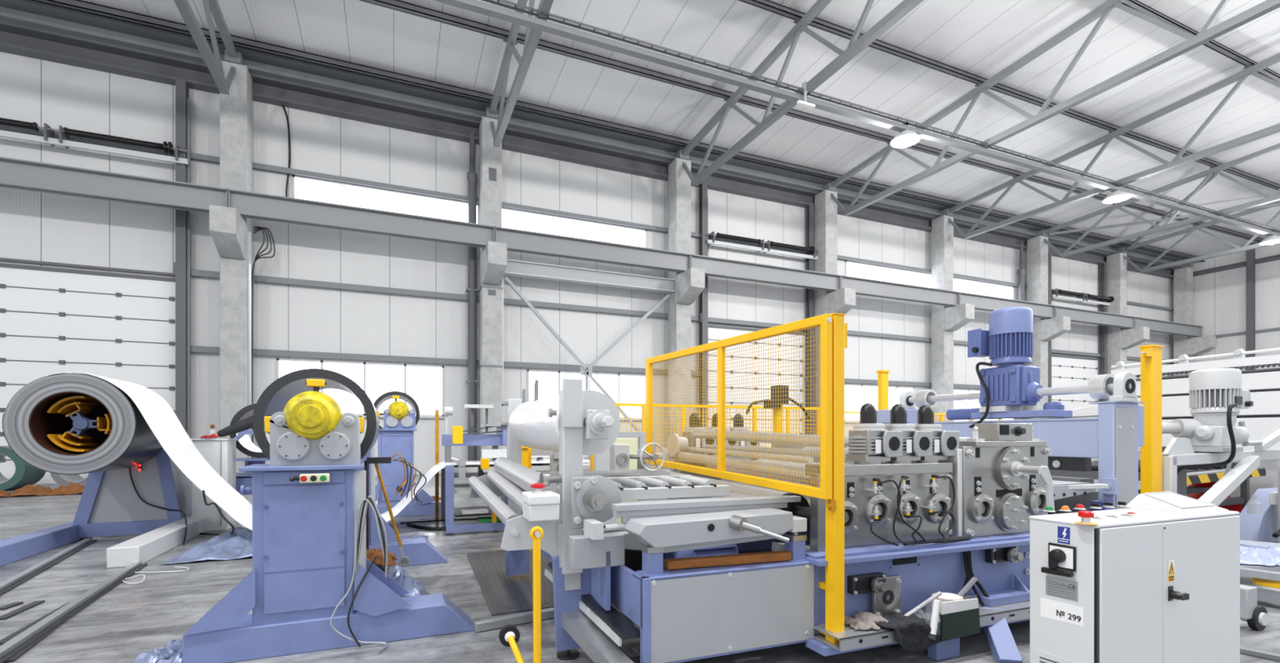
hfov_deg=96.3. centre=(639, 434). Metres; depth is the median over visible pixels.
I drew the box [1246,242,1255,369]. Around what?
trim
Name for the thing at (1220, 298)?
wall
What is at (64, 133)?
spring
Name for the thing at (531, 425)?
roll
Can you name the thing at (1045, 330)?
concrete column
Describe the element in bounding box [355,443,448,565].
stand
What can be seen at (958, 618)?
box
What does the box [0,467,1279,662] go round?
floor
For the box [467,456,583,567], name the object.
table
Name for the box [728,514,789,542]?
lever
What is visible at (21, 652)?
bar
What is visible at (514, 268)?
girder
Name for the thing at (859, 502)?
machine
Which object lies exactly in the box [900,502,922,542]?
sensor
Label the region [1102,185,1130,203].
lamp
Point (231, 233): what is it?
concrete column
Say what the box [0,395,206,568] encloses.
uncoiler
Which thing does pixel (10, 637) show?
bar
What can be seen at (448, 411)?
post
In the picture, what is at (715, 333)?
door
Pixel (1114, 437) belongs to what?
machine
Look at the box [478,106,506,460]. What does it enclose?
concrete column
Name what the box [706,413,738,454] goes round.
gear
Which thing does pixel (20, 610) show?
bar
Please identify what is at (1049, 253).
steel post
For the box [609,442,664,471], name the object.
handwheel
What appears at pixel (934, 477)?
sensor
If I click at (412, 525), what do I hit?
cable
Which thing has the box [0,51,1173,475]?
wall
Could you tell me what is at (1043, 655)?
label
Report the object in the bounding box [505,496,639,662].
machine subframe
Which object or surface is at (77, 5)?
roof purlin
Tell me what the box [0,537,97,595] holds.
rail
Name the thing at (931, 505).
sensor
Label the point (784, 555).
wooden plank
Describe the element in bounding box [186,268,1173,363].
trim
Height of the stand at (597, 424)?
1.107 m
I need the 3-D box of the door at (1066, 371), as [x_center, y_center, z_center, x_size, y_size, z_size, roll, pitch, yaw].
[20.854,-1.395,27.663,4.070,4.990,0.130,0,0,-23]
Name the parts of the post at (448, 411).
post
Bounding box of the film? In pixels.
[1240,543,1279,565]
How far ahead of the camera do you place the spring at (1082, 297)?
27.30 m
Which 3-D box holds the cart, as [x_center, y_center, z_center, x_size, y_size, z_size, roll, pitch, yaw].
[4.271,0.951,3.808,0.671,0.298,2.091,0,0,41]
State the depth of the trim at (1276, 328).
28.74 m
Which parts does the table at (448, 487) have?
post, foot rail, rail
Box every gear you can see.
[682,413,715,453]
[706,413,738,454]
[728,413,759,446]
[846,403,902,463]
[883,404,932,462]
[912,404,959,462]
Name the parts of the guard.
frame, carrier post, post lid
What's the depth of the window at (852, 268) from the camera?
23.03 m
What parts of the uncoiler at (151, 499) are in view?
arm, arm, arm, arm, sill, arm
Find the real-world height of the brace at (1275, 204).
0.315 m
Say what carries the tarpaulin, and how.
on the floor
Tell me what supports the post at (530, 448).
on the floor
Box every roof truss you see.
[173,0,236,94]
[489,0,553,147]
[682,0,924,186]
[831,0,1279,215]
[948,53,1279,239]
[1044,142,1279,257]
[1123,200,1279,272]
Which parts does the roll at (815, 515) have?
support arm, plate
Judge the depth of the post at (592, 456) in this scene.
5.35 m
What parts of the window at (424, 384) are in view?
sill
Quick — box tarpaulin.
[159,526,252,564]
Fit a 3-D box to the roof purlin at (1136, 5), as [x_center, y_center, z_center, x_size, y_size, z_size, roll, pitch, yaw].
[7.740,-9.735,11.492,55.300,0.215,0.220,0,0,-23]
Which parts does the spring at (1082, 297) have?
support rail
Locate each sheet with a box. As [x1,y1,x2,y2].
[399,533,428,538]
[460,507,488,514]
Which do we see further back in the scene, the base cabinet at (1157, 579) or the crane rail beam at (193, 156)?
the crane rail beam at (193, 156)
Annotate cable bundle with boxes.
[902,534,971,545]
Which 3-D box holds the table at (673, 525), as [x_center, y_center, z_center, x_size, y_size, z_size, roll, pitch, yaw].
[0.088,0.408,3.115,1.206,0.390,1.267,0,0,-22]
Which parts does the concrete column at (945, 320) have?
head plate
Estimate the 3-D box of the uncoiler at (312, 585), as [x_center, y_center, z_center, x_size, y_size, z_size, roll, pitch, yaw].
[-1.784,0.354,3.532,1.334,1.488,1.583,0,0,-23]
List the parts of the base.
plate, support post, weld plate, panel, support post, weld plate, drive plate, leg, leg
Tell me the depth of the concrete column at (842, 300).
20.79 m
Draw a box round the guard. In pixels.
[645,312,847,642]
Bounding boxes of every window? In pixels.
[276,358,444,417]
[292,174,479,223]
[502,207,646,247]
[527,369,645,420]
[844,260,931,287]
[844,383,914,422]
[953,277,1013,299]
[953,388,1014,421]
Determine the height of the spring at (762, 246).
0.900 m
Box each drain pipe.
[466,132,478,460]
[1017,243,1025,419]
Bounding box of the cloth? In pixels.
[874,612,941,651]
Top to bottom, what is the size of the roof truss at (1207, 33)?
2.268 m
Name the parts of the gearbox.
plate, plate, drive knob, crank arm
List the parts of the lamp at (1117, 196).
bulb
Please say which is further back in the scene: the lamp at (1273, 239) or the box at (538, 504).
the lamp at (1273, 239)
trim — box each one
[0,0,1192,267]
[0,20,1178,279]
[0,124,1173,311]
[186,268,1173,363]
[186,345,979,388]
[1193,253,1279,276]
[1215,327,1279,337]
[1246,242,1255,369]
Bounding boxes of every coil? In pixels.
[0,445,45,490]
[2,372,590,529]
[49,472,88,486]
[229,403,266,457]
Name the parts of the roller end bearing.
plate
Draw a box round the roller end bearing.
[571,475,621,528]
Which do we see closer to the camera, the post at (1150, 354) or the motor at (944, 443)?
the motor at (944, 443)
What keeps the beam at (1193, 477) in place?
on the floor
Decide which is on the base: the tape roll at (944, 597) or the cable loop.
the tape roll at (944, 597)
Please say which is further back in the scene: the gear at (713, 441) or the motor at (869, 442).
the gear at (713, 441)
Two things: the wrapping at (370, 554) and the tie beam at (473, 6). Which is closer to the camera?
the wrapping at (370, 554)
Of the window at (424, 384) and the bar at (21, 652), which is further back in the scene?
the window at (424, 384)
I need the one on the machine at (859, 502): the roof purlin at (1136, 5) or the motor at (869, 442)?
the motor at (869, 442)
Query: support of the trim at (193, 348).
attached to the wall at (37, 226)
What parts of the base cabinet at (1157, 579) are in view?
type plate, knob, knob, knob, door, latch knob, door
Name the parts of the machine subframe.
plate, plate, plate, slide rail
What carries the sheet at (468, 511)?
on the table at (448, 487)
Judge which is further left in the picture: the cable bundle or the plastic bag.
the plastic bag
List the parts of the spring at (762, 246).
support rail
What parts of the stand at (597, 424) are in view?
post, blade, post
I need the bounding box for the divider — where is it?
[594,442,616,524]
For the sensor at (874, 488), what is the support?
attached to the machine at (859, 502)
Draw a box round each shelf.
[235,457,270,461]
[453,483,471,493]
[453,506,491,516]
[813,600,1030,651]
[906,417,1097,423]
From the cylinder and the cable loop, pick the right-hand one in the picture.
the cylinder
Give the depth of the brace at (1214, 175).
23.69 m
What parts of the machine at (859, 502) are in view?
motor, plate, tie rod, tie rod, tie rod, tie rod, plate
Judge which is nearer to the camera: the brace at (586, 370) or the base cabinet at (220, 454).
the base cabinet at (220, 454)
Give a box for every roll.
[508,390,620,455]
[666,471,825,551]
[931,576,977,612]
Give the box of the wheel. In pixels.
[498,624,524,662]
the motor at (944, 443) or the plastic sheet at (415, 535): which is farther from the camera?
the plastic sheet at (415, 535)
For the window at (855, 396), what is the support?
in the wall at (37, 226)
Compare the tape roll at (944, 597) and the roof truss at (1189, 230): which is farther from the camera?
the roof truss at (1189, 230)
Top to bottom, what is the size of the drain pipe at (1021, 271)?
9.700 m
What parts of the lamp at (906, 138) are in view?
bulb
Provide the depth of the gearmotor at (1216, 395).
5.01 m
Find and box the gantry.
[746,385,810,433]
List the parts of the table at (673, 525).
rail, rail, rail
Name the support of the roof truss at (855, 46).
on the concrete column at (688, 285)
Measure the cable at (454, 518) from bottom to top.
0.015 m
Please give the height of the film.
0.039 m
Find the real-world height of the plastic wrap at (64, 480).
0.781 m
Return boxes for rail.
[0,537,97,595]
[0,560,147,662]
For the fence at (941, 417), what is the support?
on the floor
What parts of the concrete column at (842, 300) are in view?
head plate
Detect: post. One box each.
[173,79,190,437]
[435,406,453,519]
[521,444,529,467]
[529,526,543,662]
[590,454,594,470]
[698,183,707,426]
[805,204,813,434]
[875,369,889,409]
[1048,252,1051,402]
[1099,262,1106,401]
[1138,344,1164,493]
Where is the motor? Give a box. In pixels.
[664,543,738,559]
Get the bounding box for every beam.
[0,156,1203,337]
[432,0,1279,235]
[1186,466,1266,507]
[1240,646,1279,660]
[1243,582,1279,604]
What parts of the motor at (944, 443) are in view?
type plate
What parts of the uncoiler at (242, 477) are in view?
frame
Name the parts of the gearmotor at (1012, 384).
motor, round cap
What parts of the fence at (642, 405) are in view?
post, post, rail, post, post, post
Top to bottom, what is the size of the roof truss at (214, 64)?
2.268 m
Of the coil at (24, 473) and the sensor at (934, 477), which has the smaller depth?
the sensor at (934, 477)
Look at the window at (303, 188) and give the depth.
15.68 m
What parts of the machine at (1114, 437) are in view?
arm, blade, column plate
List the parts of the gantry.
stand post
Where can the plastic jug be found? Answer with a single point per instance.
(1254, 506)
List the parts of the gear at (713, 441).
type plate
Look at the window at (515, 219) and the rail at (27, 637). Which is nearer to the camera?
the rail at (27, 637)
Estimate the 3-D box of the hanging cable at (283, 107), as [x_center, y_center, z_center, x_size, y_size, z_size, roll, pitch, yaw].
[-9.120,-7.154,14.714,0.274,2.910,0.074,0,0,-16]
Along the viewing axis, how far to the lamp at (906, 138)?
14.20 m
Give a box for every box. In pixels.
[521,483,559,521]
[929,598,980,641]
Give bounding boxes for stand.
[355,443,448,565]
[500,377,613,590]
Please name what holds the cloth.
on the base
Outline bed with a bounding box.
[1048,459,1244,506]
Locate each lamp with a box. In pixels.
[796,80,815,108]
[890,122,919,147]
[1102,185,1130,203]
[1258,230,1279,244]
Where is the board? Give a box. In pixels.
[1251,577,1279,588]
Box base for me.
[594,524,1030,662]
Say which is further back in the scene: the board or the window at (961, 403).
the window at (961, 403)
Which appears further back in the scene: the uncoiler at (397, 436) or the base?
the uncoiler at (397, 436)
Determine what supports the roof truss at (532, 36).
on the concrete column at (492, 258)
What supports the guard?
on the base
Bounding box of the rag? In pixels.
[844,610,888,630]
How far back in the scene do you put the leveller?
7.12 m
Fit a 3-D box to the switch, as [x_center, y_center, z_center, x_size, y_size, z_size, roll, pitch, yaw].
[1.561,0.467,2.143,0.039,0.115,0.110,0,0,-23]
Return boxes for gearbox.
[772,422,1054,537]
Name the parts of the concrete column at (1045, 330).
head plate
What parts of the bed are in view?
bed frame, rail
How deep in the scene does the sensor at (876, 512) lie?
2.90 m
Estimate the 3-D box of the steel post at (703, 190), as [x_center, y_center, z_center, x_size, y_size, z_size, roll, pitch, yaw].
[2.154,-3.675,19.420,0.300,9.550,0.220,0,0,-23]
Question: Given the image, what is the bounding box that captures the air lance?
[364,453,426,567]
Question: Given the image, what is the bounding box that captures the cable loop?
[251,226,275,457]
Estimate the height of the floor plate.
0.052 m
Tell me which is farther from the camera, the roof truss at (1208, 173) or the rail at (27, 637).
the roof truss at (1208, 173)
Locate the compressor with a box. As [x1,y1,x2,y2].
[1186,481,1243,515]
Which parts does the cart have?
rail, rail, bed plate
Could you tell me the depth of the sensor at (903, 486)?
2.93 m
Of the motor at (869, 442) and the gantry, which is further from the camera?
the gantry
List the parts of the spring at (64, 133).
support rail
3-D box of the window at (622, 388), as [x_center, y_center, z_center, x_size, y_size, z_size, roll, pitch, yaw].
[-1.586,-1.215,18.030,4.030,1.490,0.220,0,0,-23]
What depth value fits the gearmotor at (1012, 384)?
4.29 m
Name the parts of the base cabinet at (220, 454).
plate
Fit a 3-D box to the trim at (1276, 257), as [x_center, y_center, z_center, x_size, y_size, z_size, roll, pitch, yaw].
[33.654,-8.550,20.839,0.298,0.200,21.700,0,0,-23]
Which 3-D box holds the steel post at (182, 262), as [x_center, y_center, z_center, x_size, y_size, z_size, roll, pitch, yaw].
[-10.983,-3.675,13.771,0.300,9.550,0.220,0,0,-23]
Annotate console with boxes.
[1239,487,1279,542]
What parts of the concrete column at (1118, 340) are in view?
head plate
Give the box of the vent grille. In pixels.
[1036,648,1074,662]
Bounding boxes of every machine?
[531,431,772,500]
[666,428,952,547]
[875,371,1144,514]
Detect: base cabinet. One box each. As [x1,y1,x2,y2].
[190,438,237,531]
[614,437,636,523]
[1028,491,1239,662]
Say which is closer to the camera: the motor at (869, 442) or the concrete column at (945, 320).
the motor at (869, 442)
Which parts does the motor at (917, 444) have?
type plate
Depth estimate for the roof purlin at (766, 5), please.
15.25 m
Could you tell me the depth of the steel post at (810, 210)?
21.12 m
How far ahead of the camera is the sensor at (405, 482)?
6.79 m
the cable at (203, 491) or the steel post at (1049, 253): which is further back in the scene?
the steel post at (1049, 253)
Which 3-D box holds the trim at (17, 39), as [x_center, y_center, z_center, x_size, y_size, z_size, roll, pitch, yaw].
[3.991,-8.685,20.209,55.300,0.470,0.418,0,0,-23]
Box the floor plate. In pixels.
[466,548,554,631]
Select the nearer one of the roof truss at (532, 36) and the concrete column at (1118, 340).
the roof truss at (532, 36)
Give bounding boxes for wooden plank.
[663,550,791,569]
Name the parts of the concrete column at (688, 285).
head plate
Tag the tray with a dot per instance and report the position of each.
(480, 519)
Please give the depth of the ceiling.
15.24 m
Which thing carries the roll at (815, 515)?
on the base
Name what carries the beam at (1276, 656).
on the floor
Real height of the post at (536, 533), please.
0.730 m
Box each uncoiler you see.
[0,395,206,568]
[182,368,473,662]
[233,429,270,494]
[373,391,455,516]
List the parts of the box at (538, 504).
lid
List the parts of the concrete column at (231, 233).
head plate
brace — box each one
[504,276,670,463]
[1048,203,1279,235]
[1124,173,1217,251]
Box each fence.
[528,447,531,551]
[613,402,819,468]
[844,411,1001,447]
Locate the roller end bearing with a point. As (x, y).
(592, 497)
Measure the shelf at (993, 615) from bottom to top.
0.055 m
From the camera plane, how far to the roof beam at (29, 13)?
15.71 m
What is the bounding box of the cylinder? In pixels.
[946,407,980,420]
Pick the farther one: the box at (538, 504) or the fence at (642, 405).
the fence at (642, 405)
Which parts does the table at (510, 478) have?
plate, plate, roller knob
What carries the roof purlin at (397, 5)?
attached to the ceiling
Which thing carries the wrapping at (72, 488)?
on the floor
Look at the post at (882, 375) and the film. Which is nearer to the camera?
the film
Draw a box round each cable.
[199,489,234,534]
[281,105,290,196]
[400,518,476,523]
[406,520,501,529]
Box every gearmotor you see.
[967,306,1072,427]
[1177,368,1253,474]
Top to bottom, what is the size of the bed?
0.784 m
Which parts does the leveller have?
leg, rod, housing lid, leg, leg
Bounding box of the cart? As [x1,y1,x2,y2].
[1240,539,1279,630]
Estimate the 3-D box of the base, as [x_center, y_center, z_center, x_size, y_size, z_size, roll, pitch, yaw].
[1.151,0.793,3.736,3.114,0.664,2.382,0,0,-22]
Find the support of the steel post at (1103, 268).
on the floor
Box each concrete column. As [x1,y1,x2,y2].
[208,48,252,472]
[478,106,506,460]
[668,149,704,436]
[814,182,855,434]
[931,208,974,421]
[1026,229,1070,419]
[1106,247,1149,400]
[1173,262,1216,375]
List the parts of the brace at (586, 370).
node plate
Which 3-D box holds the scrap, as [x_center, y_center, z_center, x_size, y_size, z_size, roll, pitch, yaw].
[-3.822,1.091,4.454,0.460,0.011,0.557,0,0,-23]
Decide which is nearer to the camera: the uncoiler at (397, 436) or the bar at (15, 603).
the bar at (15, 603)
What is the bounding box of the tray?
[476,515,501,522]
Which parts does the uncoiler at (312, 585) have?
cap plate, post, head plate, steel coil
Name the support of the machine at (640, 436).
on the floor
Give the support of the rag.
on the base
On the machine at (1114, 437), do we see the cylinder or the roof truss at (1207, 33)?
the cylinder
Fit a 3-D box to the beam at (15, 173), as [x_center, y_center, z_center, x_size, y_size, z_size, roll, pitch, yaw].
[5.631,-5.410,19.827,52.010,0.580,0.340,0,0,-23]
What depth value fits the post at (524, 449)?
5.24 m
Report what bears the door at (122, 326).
in the wall at (37, 226)
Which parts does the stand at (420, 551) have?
post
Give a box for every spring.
[0,117,188,182]
[706,231,818,261]
[1051,288,1114,306]
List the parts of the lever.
rod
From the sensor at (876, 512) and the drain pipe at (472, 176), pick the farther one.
the drain pipe at (472, 176)
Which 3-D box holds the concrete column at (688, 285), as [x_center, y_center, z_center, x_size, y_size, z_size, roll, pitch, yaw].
[1.470,-4.000,18.250,0.540,10.200,1.530,0,0,-23]
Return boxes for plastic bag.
[374,564,431,597]
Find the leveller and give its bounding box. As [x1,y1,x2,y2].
[441,404,590,477]
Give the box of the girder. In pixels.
[504,258,675,293]
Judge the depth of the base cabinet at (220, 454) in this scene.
6.57 m
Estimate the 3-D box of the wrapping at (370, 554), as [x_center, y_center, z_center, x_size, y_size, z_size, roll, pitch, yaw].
[-1.575,0.730,3.459,0.215,0.093,0.388,0,0,-23]
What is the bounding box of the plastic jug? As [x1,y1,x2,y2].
[1246,495,1261,514]
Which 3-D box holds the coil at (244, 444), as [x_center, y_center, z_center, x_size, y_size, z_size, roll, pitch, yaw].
[-5.202,-0.057,8.007,0.738,0.738,0.717,0,0,-23]
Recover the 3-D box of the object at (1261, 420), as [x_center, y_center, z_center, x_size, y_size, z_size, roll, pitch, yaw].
[7.332,0.035,7.149,0.653,2.129,5.678,0,0,-22]
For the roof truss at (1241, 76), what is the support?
on the concrete column at (945, 320)
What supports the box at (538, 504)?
attached to the table at (510, 478)
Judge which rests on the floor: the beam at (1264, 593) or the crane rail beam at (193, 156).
the beam at (1264, 593)
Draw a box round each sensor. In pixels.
[395,480,406,494]
[864,477,914,545]
[868,506,898,546]
[893,475,925,541]
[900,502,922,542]
[921,499,955,537]
[922,474,955,537]
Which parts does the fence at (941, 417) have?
rail, post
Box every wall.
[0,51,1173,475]
[1192,242,1279,370]
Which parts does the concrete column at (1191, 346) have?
head plate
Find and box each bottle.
[208,424,216,438]
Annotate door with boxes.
[0,257,175,484]
[707,321,804,447]
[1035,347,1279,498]
[1051,352,1098,417]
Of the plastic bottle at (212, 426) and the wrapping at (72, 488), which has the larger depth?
the wrapping at (72, 488)
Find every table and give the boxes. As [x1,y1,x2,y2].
[440,456,590,533]
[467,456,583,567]
[537,468,806,569]
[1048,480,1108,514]
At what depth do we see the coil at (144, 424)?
5.36 m
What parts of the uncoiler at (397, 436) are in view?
post, steel coil, cap plate, head plate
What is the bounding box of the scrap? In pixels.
[122,565,189,583]
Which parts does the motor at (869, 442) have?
type plate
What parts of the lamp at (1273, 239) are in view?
bulb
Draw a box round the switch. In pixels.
[1040,542,1075,577]
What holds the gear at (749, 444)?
on the machine at (859, 502)
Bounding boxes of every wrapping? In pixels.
[0,482,84,496]
[365,547,397,565]
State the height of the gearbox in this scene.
0.639 m
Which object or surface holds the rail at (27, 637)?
on the floor
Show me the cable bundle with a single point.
(967, 536)
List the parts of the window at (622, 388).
sill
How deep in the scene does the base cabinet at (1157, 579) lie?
2.18 m
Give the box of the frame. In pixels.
[1161,418,1279,542]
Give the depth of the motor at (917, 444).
3.09 m
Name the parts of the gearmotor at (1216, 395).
motor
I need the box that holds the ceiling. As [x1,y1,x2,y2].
[30,0,1279,258]
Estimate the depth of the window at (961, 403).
24.82 m
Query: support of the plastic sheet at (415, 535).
on the floor
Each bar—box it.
[0,600,44,620]
[0,601,23,609]
[0,601,70,645]
[5,617,68,662]
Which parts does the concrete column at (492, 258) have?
head plate, cast plate, cast plate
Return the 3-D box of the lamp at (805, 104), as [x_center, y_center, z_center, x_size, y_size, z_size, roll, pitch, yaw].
[3.735,-7.665,12.894,0.450,0.530,0.140,0,0,-23]
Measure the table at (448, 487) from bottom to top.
0.837 m

